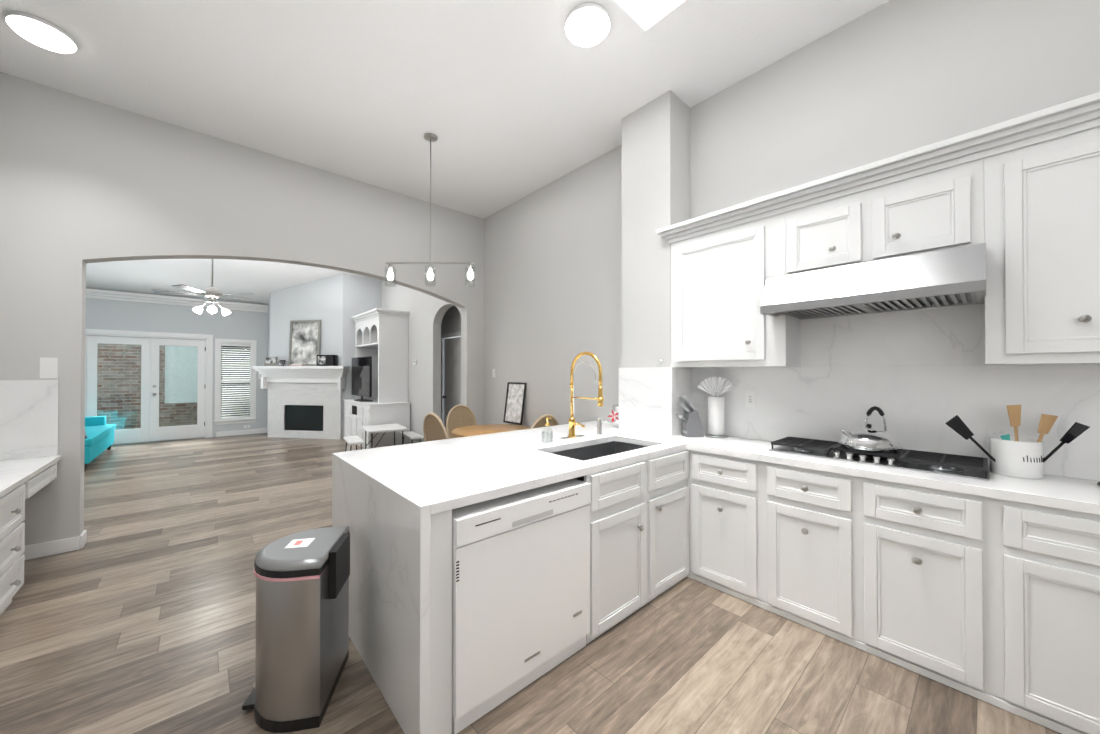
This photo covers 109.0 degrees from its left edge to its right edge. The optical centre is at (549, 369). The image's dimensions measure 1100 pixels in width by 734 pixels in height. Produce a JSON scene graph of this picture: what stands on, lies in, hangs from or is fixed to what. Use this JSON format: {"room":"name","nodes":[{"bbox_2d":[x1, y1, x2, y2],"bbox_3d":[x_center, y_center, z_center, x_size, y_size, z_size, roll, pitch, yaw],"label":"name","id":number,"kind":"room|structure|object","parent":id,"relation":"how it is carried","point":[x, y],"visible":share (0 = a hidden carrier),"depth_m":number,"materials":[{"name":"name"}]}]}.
{"room":"kitchen","nodes":[
{"label":"kitchen","id":0,"kind":"room"},
{"bbox_2d":[86,288,261,436],"bbox_3d":[-7.640,-0.536,8.214,6.499,4.000,0.152,0,-1,-42],"label":"wall","id":1,"kind":"structure","parent":0,"point":[103,314],"depth_m":8.18,"materials":[{"name":"grey paint"}]},
{"bbox_2d":[86,335,150,443],"bbox_3d":[-8.315,0.406,7.575,0.827,2.063,0.045,0,-1,-42],"label":"door leaf","id":2,"kind":"structure","parent":1,"relation":"in","point":[131,435],"depth_m":7.61,"materials":[{"name":"white"}]},
{"bbox_2d":[85,329,212,445],"bbox_3d":[-8.014,0.359,7.862,1.890,2.205,0.168,0,-1,-42],"label":"door frame","id":3,"kind":"structure","parent":1,"relation":"attached to","point":[208,375],"depth_m":8.18,"materials":[{"name":"white painted wood"}]},
{"bbox_2d":[86,288,267,312],"bbox_3d":[-8.199,-1.403,7.571,4.500,0.165,0.074,0,-1,-42],"label":"crown molding","id":4,"kind":"structure","parent":1,"relation":"attached to","point":[131,297],"depth_m":7.95,"materials":[{"name":"white wood"}]},
{"bbox_2d":[150,338,205,440],"bbox_3d":[-7.672,0.410,8.101,0.828,2.063,0.118,0,-1,-42],"label":"door leaf","id":5,"kind":"structure","parent":1,"relation":"in","point":[167,432],"depth_m":8.09,"materials":[{"name":"white wood"}]},
{"bbox_2d":[214,338,256,424],"bbox_3d":[-7.005,0.273,8.744,0.740,1.870,0.200,0,-1,-42],"label":"window","id":6,"kind":"structure","parent":1,"relation":"in","point":[219,420],"depth_m":8.71,"materials":[{"name":"white"}]},
{"bbox_2d":[221,344,249,417],"bbox_3d":[-7.007,0.255,8.746,0.504,1.622,0.055,0,-1,-42],"label":"window blinds","id":7,"kind":"object","parent":6,"relation":"attached to","point":[235,382],"visible":0.94,"depth_m":8.74,"materials":[{"name":"white plastic"}]},
{"bbox_2d":[216,428,266,436],"bbox_3d":[-6.877,1.416,8.772,0.900,0.105,0.016,0,-1,-42],"label":"baseboard","id":8,"kind":"structure","parent":1,"relation":"attached to","point":[253,431],"depth_m":8.75,"materials":[{"name":"white wood"}]},
{"bbox_2d":[86,259,367,304],"bbox_3d":[-5.475,-1.883,5.917,6.650,0.740,6.179,0,-1,-42],"label":"ceiling","id":9,"kind":"structure","parent":0,"point":[261,280],"depth_m":7.53,"materials":[{"name":"white paint"}]},
{"bbox_2d":[151,259,260,315],"bbox_3d":[-5.084,-1.483,5.897,1.298,1.340,1.248,0,-1,-42],"label":"ceiling fan","id":10,"kind":"object","parent":9,"relation":"hanging from","point":[211,294],"visible":0.94,"depth_m":5.78,"materials":[{"name":"silver metal"}]},
{"bbox_2d":[262,273,380,438],"bbox_3d":[-5.178,-0.531,8.903,1.909,4.000,2.051,0,-1,-42],"label":"wall","id":11,"kind":"structure","parent":0,"point":[334,304],"depth_m":8.40,"materials":[{"name":"grey paint"}]},
{"bbox_2d":[0,0,888,218],"bbox_3d":[-0.331,-2.644,1.635,4.700,0.920,7.070,0,-1,-42],"label":"ceiling","id":12,"kind":"structure","parent":0,"point":[507,102],"depth_m":2.86,"materials":[{"name":"white paint"}]},
{"bbox_2d":[5,11,76,53],"bbox_3d":[-3.259,-2.143,2.520,0.284,0.068,0.284,0,-1,-42],"label":"flush ceiling light","id":13,"kind":"object","parent":12,"relation":"attached to","point":[41,32],"visible":1,"depth_m":2.48,"materials":[{"name":"white glass"}]},
{"bbox_2d":[385,133,475,286],"bbox_3d":[-1.114,-1.472,3.656,0.848,1.394,0.122,0,0,3],"label":"linear pendant light","id":14,"kind":"object","parent":12,"relation":"hanging from","point":[430,137],"visible":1,"depth_m":3.64,"materials":[{"name":"glass"}]},
{"bbox_2d":[565,3,609,46],"bbox_3d":[0.236,-2.144,2.467,0.284,0.068,0.284,0,-1,-42],"label":"flush ceiling light","id":15,"kind":"object","parent":12,"relation":"attached to","point":[587,24],"visible":0.98,"depth_m":2.42,"materials":[{"name":"white plastic"}]},
{"bbox_2d":[441,306,460,423],"bbox_3d":[-1.692,-0.045,6.992,0.439,3.000,2.500,0,-1,-42],"label":"wall","id":16,"kind":"structure","parent":0,"point":[451,321],"depth_m":7.37,"materials":[{"name":"grey paint"}]},
{"bbox_2d":[441,332,460,427],"bbox_3d":[-1.779,0.392,7.220,0.108,2.130,1.010,0,-1,-42],"label":"hall door","id":17,"kind":"structure","parent":16,"relation":"in","point":[452,373],"depth_m":7.32,"materials":[{"name":"white wood"}]},
{"bbox_2d":[0,433,1060,733],"bbox_3d":[-2.739,1.481,3.696,7.800,0.100,13.400,0,-1,-42],"label":"floor","id":18,"kind":"structure","parent":0,"point":[136,615],"depth_m":1.97,"materials":[{"name":"brown wood"}]},
{"bbox_2d":[0,380,61,615],"bbox_3d":[-3.550,0.749,2.366,0.607,1.345,1.344,0,-1,-42],"label":"desk unit","id":19,"kind":"object","parent":18,"relation":"on","point":[30,457],"visible":1,"depth_m":2.86,"materials":[{"name":"white wood"}]},
{"bbox_2d":[84,416,115,471],"bbox_3d":[-7.553,1.018,5.968,1.050,0.860,2.200,0,-1,-42],"label":"sofa","id":20,"kind":"object","parent":18,"relation":"on","point":[99,435],"visible":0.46,"depth_m":6.27,"materials":[{"name":"teal fabric"}]},
{"bbox_2d":[242,526,349,732],"bbox_3d":[-1.060,1.088,1.698,0.420,0.656,0.422,0,-1,-42],"label":"trash can","id":21,"kind":"object","parent":18,"relation":"on","point":[302,617],"visible":1,"depth_m":1.55,"materials":[{"name":"silver metal"}]},
{"bbox_2d":[253,366,350,438],"bbox_3d":[-5.242,0.700,8.263,2.121,1.530,0.240,0,0,9],"label":"fireplace surround","id":22,"kind":"object","parent":18,"relation":"on","point":[304,401],"visible":1,"depth_m":8.30,"materials":[{"name":"stone"}]},
{"bbox_2d":[264,357,277,365],"bbox_3d":[-5.965,-0.165,8.378,0.280,0.200,0.065,0,0,9],"label":"frame","id":23,"kind":"object","parent":22,"relation":"on","point":[270,361],"visible":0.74,"depth_m":8.37,"materials":[{"name":"silver metal"}]},
{"bbox_2d":[278,360,285,365],"bbox_3d":[-5.708,-0.130,8.337,0.140,0.130,0.065,0,0,9],"label":"frame","id":24,"kind":"object","parent":22,"relation":"on","point":[281,363],"visible":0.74,"depth_m":8.33,"materials":[{"name":"black plastic"}]},
{"bbox_2d":[288,320,320,365],"bbox_3d":[-5.221,-0.555,8.347,0.720,0.980,0.070,0,0,9],"label":"framed picture","id":25,"kind":"object","parent":22,"relation":"on","point":[304,341],"visible":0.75,"depth_m":8.36,"materials":[{"name":"grey paper"}]},
{"bbox_2d":[316,355,337,365],"bbox_3d":[-4.645,-0.182,8.176,0.370,0.230,0.161,0,0,9],"label":"box","id":26,"kind":"object","parent":22,"relation":"on","point":[326,360],"visible":0.9,"depth_m":8.10,"materials":[{"name":"black"}]},
{"bbox_2d":[344,436,363,451],"bbox_3d":[-3.256,1.307,6.503,0.220,0.290,0.720,0,-1,-34],"label":"stool","id":27,"kind":"object","parent":18,"relation":"on","point":[353,440],"visible":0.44,"depth_m":6.38,"materials":[{"name":"white fabric"}]},
{"bbox_2d":[344,308,409,448],"bbox_3d":[-3.491,0.172,7.867,0.768,2.580,1.666,0,-1,-42],"label":"entertainment center","id":28,"kind":"object","parent":18,"relation":"on","point":[381,336],"visible":0.85,"depth_m":7.45,"materials":[{"name":"white wood"}]},
{"bbox_2d":[351,356,372,401],"bbox_3d":[-3.732,0.196,7.816,0.220,0.870,1.170,0,-1,-42],"label":"tv","id":29,"kind":"object","parent":28,"relation":"on","point":[361,376],"visible":1,"depth_m":7.66,"materials":[{"name":"black plastic"}]},
{"bbox_2d":[361,423,406,448],"bbox_3d":[-2.866,1.226,6.765,0.600,0.455,0.760,0,-1,-34],"label":"table","id":30,"kind":"object","parent":18,"relation":"on","point":[377,429],"visible":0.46,"depth_m":6.60,"materials":[{"name":"white plastic"}]},
{"bbox_2d":[401,431,423,443],"bbox_3d":[-2.475,1.311,7.026,0.220,0.290,0.720,0,-1,-34],"label":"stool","id":31,"kind":"object","parent":18,"relation":"on","point":[411,435],"visible":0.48,"depth_m":6.89,"materials":[{"name":"white fabric"}]},
{"bbox_2d":[423,412,448,441],"bbox_3d":[-1.047,0.942,4.242,0.544,0.986,0.474,0,-1,-42],"label":"dining chair","id":32,"kind":"object","parent":18,"relation":"on","point":[434,428],"visible":0.44,"depth_m":4.09,"materials":[{"name":"beige wicker"}]},
{"bbox_2d":[446,404,476,438],"bbox_3d":[-0.986,0.947,4.876,0.474,0.986,0.544,0,-1,-42],"label":"dining chair","id":33,"kind":"object","parent":18,"relation":"on","point":[460,415],"visible":0.4,"depth_m":5.02,"materials":[{"name":"beige wicker"}]},
{"bbox_2d":[452,424,530,436],"bbox_3d":[-0.643,1.060,4.461,0.920,0.750,0.920,0,-1,-42],"label":"dining table","id":34,"kind":"object","parent":18,"relation":"on","point":[472,430],"visible":0.23,"depth_m":4.46,"materials":[{"name":"brown wood"}]},
{"bbox_2d":[503,382,525,424],"bbox_3d":[-0.449,0.428,4.975,0.084,0.520,0.380,0,-1,-42],"label":"print","id":35,"kind":"object","parent":34,"relation":"on","point":[514,403],"visible":1,"depth_m":4.97,"materials":[{"name":"white paper"}]},
{"bbox_2d":[531,414,558,428],"bbox_3d":[-0.209,0.941,4.088,0.474,0.986,0.544,0,-1,-42],"label":"dining chair","id":36,"kind":"object","parent":18,"relation":"on","point":[540,421],"visible":0.17,"depth_m":3.90,"materials":[{"name":"beige wood"}]},
{"bbox_2d":[332,92,1099,733],"bbox_3d":[0.880,0.161,1.736,2.428,2.510,3.862,0,-1,-42],"label":"unit","id":37,"kind":"object","parent":18,"relation":"on","point":[920,296],"visible":0.98,"depth_m":1.92,"materials":[{"name":"white wood"}]},
{"bbox_2d":[452,479,590,733],"bbox_3d":[-0.255,1.000,1.949,0.756,0.835,0.546,0,-1,-42],"label":"dishwasher","id":38,"kind":"object","parent":37,"relation":"in","point":[521,560],"depth_m":1.69,"materials":[{"name":"white metal"}]},
{"bbox_2d":[542,417,552,442],"bbox_3d":[-0.016,0.418,2.715,0.081,0.180,0.087,0,-1,-42],"label":"soap dispenser","id":39,"kind":"object","parent":37,"relation":"on","point":[548,431],"visible":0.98,"depth_m":2.70,"materials":[{"name":"clear glass"}]},
{"bbox_2d":[559,351,603,438],"bbox_3d":[0.255,0.190,2.833,0.220,0.638,0.334,0,-1,-42],"label":"spring faucet","id":40,"kind":"object","parent":37,"relation":"on","point":[571,419],"visible":1,"depth_m":2.90,"materials":[{"name":"gold metal"}]},
{"bbox_2d":[595,418,609,434],"bbox_3d":[0.408,0.446,3.050,0.093,0.130,0.089,0,-1,-42],"label":"soap dispenser","id":41,"kind":"object","parent":37,"relation":"on","point":[599,425],"visible":1,"depth_m":3.04,"materials":[{"name":"white metal"}]},
{"bbox_2d":[608,405,618,426],"bbox_3d":[0.588,0.419,3.480,0.163,0.190,0.104,0,-1,-42],"label":"cup","id":42,"kind":"object","parent":37,"relation":"on","point":[614,415],"visible":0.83,"depth_m":3.45,"materials":[{"name":"ceramic"}]},
{"bbox_2d":[676,395,703,436],"bbox_3d":[1.060,0.353,2.980,0.182,0.313,0.090,0,0,-7],"label":"knife block","id":43,"kind":"object","parent":37,"relation":"on","point":[692,425],"visible":1,"depth_m":2.94,"materials":[{"name":"grey metal"}]},
{"bbox_2d":[697,377,734,437],"bbox_3d":[1.259,0.283,2.963,0.150,0.453,0.245,0,-1,-42],"label":"vase","id":44,"kind":"object","parent":37,"relation":"on","point":[716,424],"visible":1,"depth_m":2.93,"materials":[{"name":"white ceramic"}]},
{"bbox_2d":[332,421,1099,733],"bbox_3d":[0.879,0.959,1.731,2.428,0.915,3.860,0,-1,-42],"label":"countertop","id":45,"kind":"structure","parent":37,"relation":"on","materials":[{"name":"stone"}]},
{"bbox_2d":[839,406,902,451],"bbox_3d":[1.821,0.331,2.236,0.286,0.240,0.286,0,-1,-42],"label":"kettle","id":46,"kind":"object","parent":37,"relation":"on","point":[867,437],"visible":1,"depth_m":2.17,"materials":[{"name":"silver metal"}]},
{"bbox_2d":[760,243,985,319],"bbox_3d":[1.751,-0.449,2.186,0.491,0.228,0.910,0,-1,-42],"label":"range hood","id":47,"kind":"object","parent":37,"relation":"attached to","point":[952,278],"depth_m":2.03,"materials":[{"name":"white metal"}]},
{"bbox_2d":[769,436,988,480],"bbox_3d":[1.792,0.478,2.209,0.340,0.053,0.910,0,-1,-42],"label":"cooktop","id":48,"kind":"object","parent":37,"relation":"in","point":[960,466],"depth_m":2.07,"materials":[{"name":"black metal"}]},
{"bbox_2d":[687,450,1099,733],"bbox_3d":[1.980,0.981,1.887,0.575,0.873,2.620,0,-1,-42],"label":"base cabinets","id":49,"kind":"object","parent":37,"relation":"in","point":[994,600],"depth_m":1.81,"materials":[{"name":"white wood"}]},
{"bbox_2d":[945,405,1089,478],"bbox_3d":[2.195,0.335,1.861,0.207,0.334,0.442,0,-1,-42],"label":"utensil crock","id":50,"kind":"object","parent":37,"relation":"on","point":[1014,456],"visible":1,"depth_m":1.81,"materials":[{"name":"white ceramic"}]},
{"bbox_2d":[0,0,1099,548],"bbox_3d":[-3.168,-0.572,3.328,6.650,4.000,13.400,0,-1,-42],"label":"wall","id":51,"kind":"structure","parent":0,"point":[570,266],"depth_m":3.18,"materials":[{"name":"grey paint"}]},
{"bbox_2d":[40,357,57,377],"bbox_3d":[-3.843,-0.009,3.007,0.085,0.160,0.011,0,-1,-42],"label":"light switch","id":52,"kind":"object","parent":51,"relation":"attached to","point":[48,367],"depth_m":3.01,"materials":[{"name":"white plastic"}]},
{"bbox_2d":[21,533,84,559],"bbox_3d":[-3.968,1.372,2.885,0.686,0.105,0.020,0,-1,-42],"label":"baseboard","id":53,"kind":"structure","parent":51,"relation":"attached to","point":[38,550],"depth_m":3.01,"materials":[{"name":"white wood"}]},
{"bbox_2d":[82,530,86,543],"bbox_3d":[-4.792,1.369,2.367,2.606,0.105,0.024,0,-1,-42],"label":"baseboard","id":54,"kind":"structure","parent":51,"relation":"attached to","point":[85,531],"depth_m":3.19,"materials":[{"name":"white wood"}]},
{"bbox_2d":[492,369,495,376],"bbox_3d":[-0.772,0.053,5.399,0.011,0.118,0.072,0,-1,-42],"label":"light switch","id":55,"kind":"object","parent":51,"relation":"attached to","point":[493,370],"depth_m":5.39,"materials":[{"name":"white plastic"}]},
{"bbox_2d":[716,392,724,405],"bbox_3d":[1.314,0.226,3.031,0.011,0.118,0.072,0,-1,-42],"label":"light switch","id":56,"kind":"object","parent":51,"relation":"attached to","point":[722,395],"depth_m":3.01,"materials":[{"name":"white plastic"}]},
{"bbox_2d":[745,391,755,407],"bbox_3d":[1.465,0.220,2.864,0.009,0.118,0.072,0,-1,-42],"label":"electrical outlet","id":57,"kind":"object","parent":51,"relation":"attached to","point":[750,396],"depth_m":2.86,"materials":[{"name":"white plastic"}]},
{"bbox_2d":[619,304,1099,480],"bbox_3d":[1.831,0.062,2.247,0.330,0.884,3.350,0,-1,-42],"label":"backsplash","id":58,"kind":"structure","parent":51,"relation":"attached to","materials":[{"name":"stone"}]},
{"label":"outside","id":59,"kind":"structure","parent":0,"visible":0},
{"bbox_3d":[-8.786,1.532,9.256,8.500,0.120,2.949,0,-1,-42],"label":"patio","id":60,"kind":"object","parent":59,"visible":0},
{"bbox_2d":[97,343,205,429],"bbox_3d":[-9.436,-0.223,9.995,8.500,3.400,0.200,0,-1,-42],"label":"glass pane","id":61,"kind":"structure","parent":60,"relation":"on","point":[129,383],"depth_m":9.43,"materials":[{"name":"clear glass"}]},
{"bbox_2d":[221,346,249,416],"bbox_3d":[-7.268,0.185,11.093,3.600,2.600,0.950,0,-1,-42],"label":"hedge","id":62,"kind":"object","parent":60,"relation":"on","point":[241,348],"depth_m":9.87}
]}

